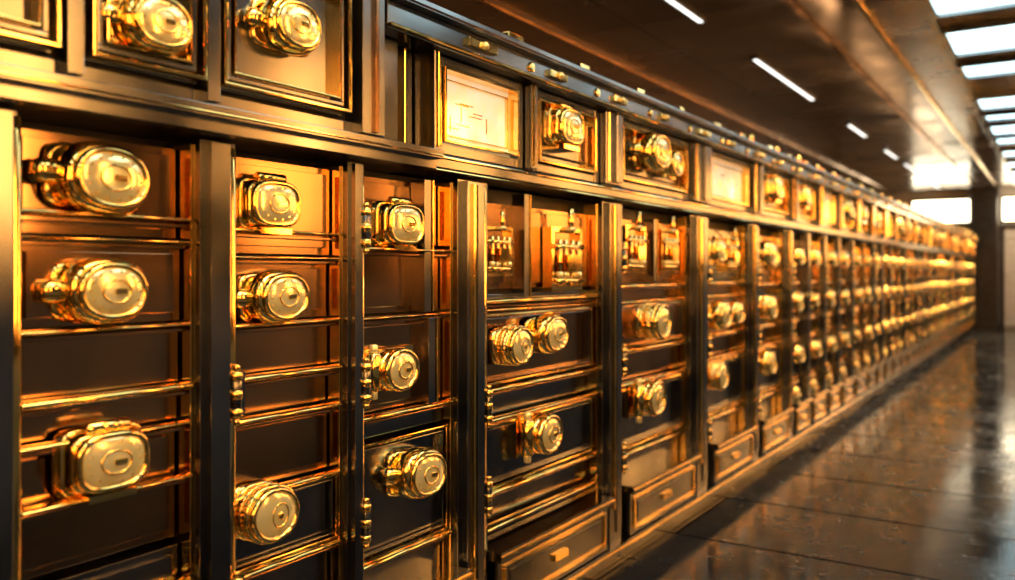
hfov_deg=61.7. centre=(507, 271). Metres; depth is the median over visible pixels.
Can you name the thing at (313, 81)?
upper cabinet
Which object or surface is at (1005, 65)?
skylight
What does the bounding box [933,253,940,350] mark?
cabinet
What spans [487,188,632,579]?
cabinet
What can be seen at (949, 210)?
pane
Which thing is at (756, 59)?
recessed light
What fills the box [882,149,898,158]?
recessed light
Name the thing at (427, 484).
cabinet
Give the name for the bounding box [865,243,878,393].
cabinet
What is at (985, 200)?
pillar
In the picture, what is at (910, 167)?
recessed light
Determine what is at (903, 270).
cabinet
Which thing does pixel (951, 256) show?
cabinet
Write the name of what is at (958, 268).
cabinet
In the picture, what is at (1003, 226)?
door
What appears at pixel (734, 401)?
cabinet
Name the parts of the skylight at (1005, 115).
pane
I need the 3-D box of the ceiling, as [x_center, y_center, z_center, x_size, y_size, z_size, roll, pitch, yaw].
[4.008,-1.950,9.201,5.900,0.100,25.000,0,0,33]
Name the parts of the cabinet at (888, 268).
ribbed knob, ribbed knob, dial knob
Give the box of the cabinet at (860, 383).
[854,242,869,400]
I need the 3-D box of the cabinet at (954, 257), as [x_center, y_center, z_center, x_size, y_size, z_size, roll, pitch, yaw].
[7.692,0.443,15.502,0.916,1.485,0.592,0,0,33]
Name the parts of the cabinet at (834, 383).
dial knob, clock knob, ribbed knob, ribbed knob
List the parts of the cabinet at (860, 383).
dial knob, ribbed knob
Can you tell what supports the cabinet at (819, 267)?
on the floor
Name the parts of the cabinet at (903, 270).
dial knob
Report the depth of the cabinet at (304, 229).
2.19 m
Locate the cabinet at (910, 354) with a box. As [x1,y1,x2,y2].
[906,249,915,367]
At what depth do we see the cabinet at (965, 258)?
17.25 m
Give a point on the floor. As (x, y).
(915, 480)
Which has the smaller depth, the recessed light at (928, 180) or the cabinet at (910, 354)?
the cabinet at (910, 354)
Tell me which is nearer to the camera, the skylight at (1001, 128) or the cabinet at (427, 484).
the cabinet at (427, 484)
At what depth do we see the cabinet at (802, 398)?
6.34 m
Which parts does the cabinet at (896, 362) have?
clock knob, dial knob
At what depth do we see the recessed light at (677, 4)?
6.12 m
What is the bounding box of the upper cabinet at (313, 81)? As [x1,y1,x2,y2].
[0,0,444,172]
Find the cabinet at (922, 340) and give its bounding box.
[919,251,926,359]
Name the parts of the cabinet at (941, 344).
ribbed knob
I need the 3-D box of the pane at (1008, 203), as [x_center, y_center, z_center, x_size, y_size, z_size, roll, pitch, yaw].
[11.781,-1.425,19.041,1.180,0.510,0.030,0,0,33]
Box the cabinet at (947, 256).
[946,255,951,342]
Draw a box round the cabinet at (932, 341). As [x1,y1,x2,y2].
[929,252,936,353]
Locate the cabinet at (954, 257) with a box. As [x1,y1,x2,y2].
[953,256,957,338]
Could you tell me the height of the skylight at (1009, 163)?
0.050 m
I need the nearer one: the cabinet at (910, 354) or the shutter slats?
the cabinet at (910, 354)
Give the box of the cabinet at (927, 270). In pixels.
[924,252,931,356]
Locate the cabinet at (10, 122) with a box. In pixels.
[0,108,20,579]
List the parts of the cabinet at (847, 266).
dial knob, clock knob, dial knob, ribbed knob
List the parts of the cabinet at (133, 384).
dial knob, dial knob, clock knob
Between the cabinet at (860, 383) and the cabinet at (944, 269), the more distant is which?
the cabinet at (944, 269)
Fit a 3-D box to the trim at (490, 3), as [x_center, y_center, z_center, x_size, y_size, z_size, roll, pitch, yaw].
[2.582,-1.885,10.127,0.030,0.030,25.000,0,0,33]
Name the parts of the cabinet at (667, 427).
ribbed knob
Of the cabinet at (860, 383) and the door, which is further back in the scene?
the door
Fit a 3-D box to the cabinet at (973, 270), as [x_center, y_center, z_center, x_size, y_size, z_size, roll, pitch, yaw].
[9.779,0.443,18.715,0.916,1.485,0.613,0,0,33]
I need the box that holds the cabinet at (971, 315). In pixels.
[970,258,973,327]
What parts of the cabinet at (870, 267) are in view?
dial knob, clock knob, ribbed knob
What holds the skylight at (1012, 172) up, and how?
attached to the ceiling
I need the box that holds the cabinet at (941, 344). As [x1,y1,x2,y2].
[938,254,944,347]
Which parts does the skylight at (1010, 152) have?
pane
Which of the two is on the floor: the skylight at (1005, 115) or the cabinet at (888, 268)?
the cabinet at (888, 268)
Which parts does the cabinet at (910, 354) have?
dial knob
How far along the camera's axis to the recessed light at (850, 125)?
11.22 m
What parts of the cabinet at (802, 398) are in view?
dial knob, clock knob, dial knob, dial knob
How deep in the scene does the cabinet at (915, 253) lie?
11.28 m
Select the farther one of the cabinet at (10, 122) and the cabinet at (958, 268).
the cabinet at (958, 268)
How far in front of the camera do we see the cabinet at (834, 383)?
7.24 m
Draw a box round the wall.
[883,188,1014,328]
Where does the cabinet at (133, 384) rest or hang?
on the floor
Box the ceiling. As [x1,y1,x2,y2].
[428,0,1014,193]
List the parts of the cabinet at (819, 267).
dial knob, clock knob, ribbed knob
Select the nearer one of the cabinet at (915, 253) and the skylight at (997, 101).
the skylight at (997, 101)
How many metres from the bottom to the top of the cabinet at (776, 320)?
1.485 m
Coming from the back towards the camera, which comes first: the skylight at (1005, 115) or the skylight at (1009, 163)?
the skylight at (1009, 163)
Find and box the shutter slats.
[1004,230,1014,326]
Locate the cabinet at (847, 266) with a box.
[840,240,857,409]
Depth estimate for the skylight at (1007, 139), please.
12.06 m
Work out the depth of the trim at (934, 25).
8.05 m
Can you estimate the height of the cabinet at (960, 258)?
1.485 m
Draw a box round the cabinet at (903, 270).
[899,248,908,371]
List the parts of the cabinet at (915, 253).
clock knob, dial knob, dial knob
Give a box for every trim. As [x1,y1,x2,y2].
[478,0,894,194]
[782,0,976,188]
[853,0,996,187]
[916,0,1014,186]
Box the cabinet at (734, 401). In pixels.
[708,221,764,491]
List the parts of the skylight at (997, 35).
pane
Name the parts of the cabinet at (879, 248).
clock knob, clock knob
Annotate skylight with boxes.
[923,0,1014,19]
[940,17,1014,58]
[957,55,1014,79]
[973,92,1014,111]
[981,110,1014,121]
[987,121,1014,135]
[993,135,1014,145]
[999,148,1014,157]
[1005,160,1014,167]
[1010,170,1014,176]
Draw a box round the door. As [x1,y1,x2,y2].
[1001,224,1014,328]
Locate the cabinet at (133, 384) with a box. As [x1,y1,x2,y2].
[21,120,244,579]
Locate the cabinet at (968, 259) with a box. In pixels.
[967,258,971,329]
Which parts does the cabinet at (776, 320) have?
dial knob, dial knob, ribbed knob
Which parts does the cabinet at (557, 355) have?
ribbed knob, dial knob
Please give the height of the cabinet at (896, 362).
1.485 m
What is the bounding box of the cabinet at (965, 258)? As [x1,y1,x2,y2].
[964,257,968,331]
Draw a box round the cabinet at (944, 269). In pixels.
[941,254,948,345]
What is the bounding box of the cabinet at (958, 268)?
[957,256,960,336]
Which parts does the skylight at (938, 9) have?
pane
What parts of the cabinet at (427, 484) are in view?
clock knob, dial knob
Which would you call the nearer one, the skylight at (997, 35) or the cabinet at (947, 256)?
the skylight at (997, 35)
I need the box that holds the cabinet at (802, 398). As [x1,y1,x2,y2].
[792,233,815,438]
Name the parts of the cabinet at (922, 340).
clock knob, dial knob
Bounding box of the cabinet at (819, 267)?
[810,235,831,427]
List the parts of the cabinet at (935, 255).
dial knob, clock knob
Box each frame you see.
[911,198,971,223]
[1001,196,1014,221]
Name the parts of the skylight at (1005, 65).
pane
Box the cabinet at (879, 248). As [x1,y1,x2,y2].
[875,244,886,386]
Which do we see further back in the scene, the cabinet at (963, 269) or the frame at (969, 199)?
the frame at (969, 199)
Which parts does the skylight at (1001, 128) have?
pane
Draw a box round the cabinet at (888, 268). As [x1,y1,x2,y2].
[884,246,894,381]
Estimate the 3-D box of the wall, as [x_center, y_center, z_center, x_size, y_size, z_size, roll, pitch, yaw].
[10.843,-0.300,19.727,5.900,3.200,0.100,0,0,33]
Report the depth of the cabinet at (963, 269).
16.86 m
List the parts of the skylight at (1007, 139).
pane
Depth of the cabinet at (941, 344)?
13.62 m
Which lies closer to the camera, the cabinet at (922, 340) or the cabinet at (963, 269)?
the cabinet at (922, 340)
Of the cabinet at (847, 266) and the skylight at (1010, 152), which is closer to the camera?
the cabinet at (847, 266)
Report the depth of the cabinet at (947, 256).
14.55 m
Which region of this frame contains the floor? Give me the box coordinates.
[589,329,1014,579]
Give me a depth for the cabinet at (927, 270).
12.23 m
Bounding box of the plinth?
[580,330,969,579]
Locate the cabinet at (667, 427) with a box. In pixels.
[622,208,716,545]
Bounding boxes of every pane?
[913,200,968,221]
[1003,198,1014,220]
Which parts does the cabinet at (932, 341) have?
ribbed knob, dial knob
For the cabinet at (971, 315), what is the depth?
18.17 m
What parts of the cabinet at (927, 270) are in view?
clock knob, dial knob, ribbed knob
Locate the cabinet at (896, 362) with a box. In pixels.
[892,247,902,377]
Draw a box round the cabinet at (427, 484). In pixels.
[364,170,492,579]
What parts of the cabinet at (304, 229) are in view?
ribbed knob, clock knob, dial knob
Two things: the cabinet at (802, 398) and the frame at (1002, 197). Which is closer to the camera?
the cabinet at (802, 398)
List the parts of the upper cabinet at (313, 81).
dial knob, dial knob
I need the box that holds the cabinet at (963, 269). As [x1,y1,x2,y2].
[962,257,966,332]
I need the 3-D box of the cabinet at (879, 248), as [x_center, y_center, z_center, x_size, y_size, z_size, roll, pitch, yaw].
[3.553,0.443,9.129,0.916,1.485,0.512,0,0,33]
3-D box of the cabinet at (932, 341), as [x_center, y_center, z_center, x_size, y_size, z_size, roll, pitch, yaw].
[5.884,0.443,12.718,0.916,1.485,0.512,0,0,33]
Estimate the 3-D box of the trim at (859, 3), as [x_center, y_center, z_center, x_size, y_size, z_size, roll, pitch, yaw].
[4.402,-1.885,8.945,0.035,0.030,25.000,0,0,33]
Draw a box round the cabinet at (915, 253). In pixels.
[912,250,920,363]
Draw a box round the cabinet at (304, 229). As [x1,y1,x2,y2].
[236,152,371,579]
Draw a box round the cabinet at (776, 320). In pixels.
[758,228,797,460]
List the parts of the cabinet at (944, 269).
ribbed knob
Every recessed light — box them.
[665,0,706,22]
[750,56,816,100]
[846,123,867,136]
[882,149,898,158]
[902,163,918,172]
[925,179,940,187]
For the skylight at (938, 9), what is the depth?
6.00 m
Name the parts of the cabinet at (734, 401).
clock knob, ribbed knob, dial knob, dial knob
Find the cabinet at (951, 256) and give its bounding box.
[950,255,955,340]
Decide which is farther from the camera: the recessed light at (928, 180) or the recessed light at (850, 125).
the recessed light at (928, 180)
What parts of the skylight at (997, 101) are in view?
pane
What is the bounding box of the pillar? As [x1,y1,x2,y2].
[970,187,999,329]
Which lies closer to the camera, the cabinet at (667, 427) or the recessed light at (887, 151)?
the cabinet at (667, 427)
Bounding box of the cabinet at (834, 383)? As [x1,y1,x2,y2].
[827,237,844,417]
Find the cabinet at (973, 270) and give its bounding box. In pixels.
[972,259,975,325]
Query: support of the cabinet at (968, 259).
on the floor
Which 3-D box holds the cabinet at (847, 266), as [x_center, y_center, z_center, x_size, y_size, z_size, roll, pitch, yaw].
[2.675,0.443,7.777,0.916,1.485,0.608,0,0,33]
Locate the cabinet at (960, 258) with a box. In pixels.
[959,257,963,334]

